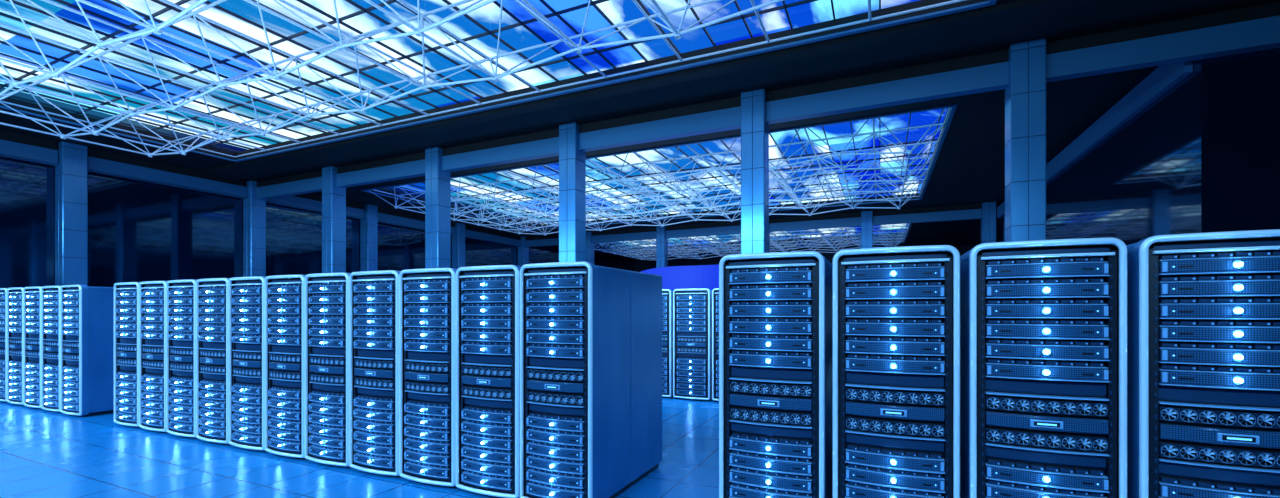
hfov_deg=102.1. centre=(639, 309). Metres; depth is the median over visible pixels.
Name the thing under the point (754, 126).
pillar
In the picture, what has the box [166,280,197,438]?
rack
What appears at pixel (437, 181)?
pillar
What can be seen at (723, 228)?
lintel beam
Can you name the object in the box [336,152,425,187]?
lintel beam
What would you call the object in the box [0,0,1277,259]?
ceiling
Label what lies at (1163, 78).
beam
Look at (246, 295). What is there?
rack
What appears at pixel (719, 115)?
lintel beam
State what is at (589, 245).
pillar
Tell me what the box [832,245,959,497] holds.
rack
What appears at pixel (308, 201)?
lintel beam
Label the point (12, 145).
lintel beam
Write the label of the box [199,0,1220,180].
ceiling beam
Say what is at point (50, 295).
rack
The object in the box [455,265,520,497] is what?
rack
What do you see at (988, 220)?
pillar
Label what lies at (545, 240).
lintel beam
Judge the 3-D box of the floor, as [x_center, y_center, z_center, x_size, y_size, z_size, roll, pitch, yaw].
[3.448,1.800,19.898,35.100,0.200,55.600,0,0,25]
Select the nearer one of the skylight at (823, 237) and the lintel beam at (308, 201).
the lintel beam at (308, 201)
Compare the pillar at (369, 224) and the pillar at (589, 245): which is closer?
the pillar at (369, 224)
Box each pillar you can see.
[55,141,87,285]
[243,180,265,276]
[322,166,345,272]
[360,204,377,271]
[425,147,450,268]
[452,223,464,268]
[518,236,528,266]
[559,122,585,261]
[586,232,593,263]
[656,226,667,267]
[741,88,768,253]
[861,211,872,248]
[981,202,995,243]
[1005,38,1045,241]
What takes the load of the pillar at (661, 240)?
on the floor
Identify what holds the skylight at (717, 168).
attached to the ceiling
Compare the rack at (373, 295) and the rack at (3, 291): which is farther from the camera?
the rack at (3, 291)
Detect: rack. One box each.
[0,288,6,401]
[7,287,23,404]
[23,287,41,408]
[41,286,60,412]
[60,285,113,416]
[114,282,139,427]
[139,281,166,432]
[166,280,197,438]
[196,278,229,444]
[228,276,266,451]
[265,275,307,459]
[304,273,350,467]
[349,270,400,477]
[399,268,456,487]
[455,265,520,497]
[520,262,661,497]
[662,289,672,397]
[673,288,711,400]
[712,288,718,401]
[719,251,831,497]
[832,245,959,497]
[960,237,1126,497]
[1126,229,1279,497]
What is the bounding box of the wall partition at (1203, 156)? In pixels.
[951,48,1279,256]
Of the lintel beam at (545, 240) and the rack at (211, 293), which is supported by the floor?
the rack at (211, 293)
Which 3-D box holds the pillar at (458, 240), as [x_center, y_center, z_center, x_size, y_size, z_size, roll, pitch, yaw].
[-10.537,-1.650,30.028,0.540,6.700,0.540,0,0,25]
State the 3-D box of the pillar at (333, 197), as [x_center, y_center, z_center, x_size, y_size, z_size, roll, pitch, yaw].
[-10.794,-1.650,18.240,0.540,6.700,0.540,0,0,25]
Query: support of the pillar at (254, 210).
on the floor
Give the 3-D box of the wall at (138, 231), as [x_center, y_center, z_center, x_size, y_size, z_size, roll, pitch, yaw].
[-12.289,-2.300,27.203,0.200,8.000,55.000,0,0,25]
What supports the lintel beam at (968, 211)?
attached to the ceiling
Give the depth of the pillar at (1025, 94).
9.61 m
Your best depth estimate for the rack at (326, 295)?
5.62 m
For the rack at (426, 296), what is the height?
2.100 m
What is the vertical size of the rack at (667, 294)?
2.100 m
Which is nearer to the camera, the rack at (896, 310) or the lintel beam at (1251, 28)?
the rack at (896, 310)
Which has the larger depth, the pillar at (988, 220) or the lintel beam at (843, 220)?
the lintel beam at (843, 220)
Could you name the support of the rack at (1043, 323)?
on the floor
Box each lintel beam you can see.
[0,130,58,165]
[88,148,246,198]
[255,170,321,199]
[266,193,363,219]
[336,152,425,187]
[378,207,454,234]
[442,128,558,171]
[465,225,520,246]
[525,234,558,246]
[579,96,740,151]
[592,227,655,242]
[666,221,740,238]
[766,49,1008,123]
[769,212,860,231]
[873,203,981,225]
[1046,0,1279,82]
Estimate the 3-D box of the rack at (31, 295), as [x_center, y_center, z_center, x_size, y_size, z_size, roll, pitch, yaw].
[-10.186,0.650,9.606,0.737,2.100,1.612,0,0,25]
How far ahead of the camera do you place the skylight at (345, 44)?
10.23 m
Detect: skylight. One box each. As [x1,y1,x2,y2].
[0,0,996,161]
[360,104,956,234]
[594,223,912,259]
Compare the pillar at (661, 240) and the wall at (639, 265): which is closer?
the pillar at (661, 240)
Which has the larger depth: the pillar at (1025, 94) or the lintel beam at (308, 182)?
the lintel beam at (308, 182)
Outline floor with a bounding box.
[0,397,718,497]
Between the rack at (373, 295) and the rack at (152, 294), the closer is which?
the rack at (373, 295)
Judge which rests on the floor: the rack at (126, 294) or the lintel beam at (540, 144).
the rack at (126, 294)
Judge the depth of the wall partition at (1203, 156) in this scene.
9.33 m
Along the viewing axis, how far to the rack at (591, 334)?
4.47 m
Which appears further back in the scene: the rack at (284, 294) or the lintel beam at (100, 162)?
the lintel beam at (100, 162)
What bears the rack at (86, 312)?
on the floor
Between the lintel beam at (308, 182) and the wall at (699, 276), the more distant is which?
the wall at (699, 276)
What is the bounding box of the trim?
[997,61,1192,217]
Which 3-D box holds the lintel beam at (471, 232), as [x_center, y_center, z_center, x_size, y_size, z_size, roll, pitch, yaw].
[-9.319,-4.649,32.770,0.200,0.699,5.440,0,0,25]
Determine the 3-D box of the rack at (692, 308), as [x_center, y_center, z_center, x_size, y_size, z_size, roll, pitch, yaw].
[1.272,0.650,10.395,0.737,2.100,1.612,0,0,25]
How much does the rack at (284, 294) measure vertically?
2.100 m
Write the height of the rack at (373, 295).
2.100 m
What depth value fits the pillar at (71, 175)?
15.50 m
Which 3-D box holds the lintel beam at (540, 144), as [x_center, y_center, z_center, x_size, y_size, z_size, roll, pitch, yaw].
[-4.077,-4.649,15.122,4.380,0.699,0.240,0,0,25]
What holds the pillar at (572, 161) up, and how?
on the floor
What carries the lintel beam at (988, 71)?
attached to the ceiling
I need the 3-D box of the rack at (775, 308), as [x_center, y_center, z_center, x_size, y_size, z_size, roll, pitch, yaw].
[1.221,0.650,4.311,0.737,2.100,1.612,0,0,25]
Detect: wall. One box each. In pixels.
[0,88,633,287]
[634,233,904,271]
[641,265,718,290]
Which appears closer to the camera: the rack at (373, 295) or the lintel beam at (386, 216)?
the rack at (373, 295)
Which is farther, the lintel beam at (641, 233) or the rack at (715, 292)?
the lintel beam at (641, 233)
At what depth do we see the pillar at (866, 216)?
26.14 m
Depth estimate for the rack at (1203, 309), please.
2.69 m
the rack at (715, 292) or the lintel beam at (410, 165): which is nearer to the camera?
the rack at (715, 292)
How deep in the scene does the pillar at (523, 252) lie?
35.23 m
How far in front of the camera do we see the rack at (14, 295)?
9.21 m

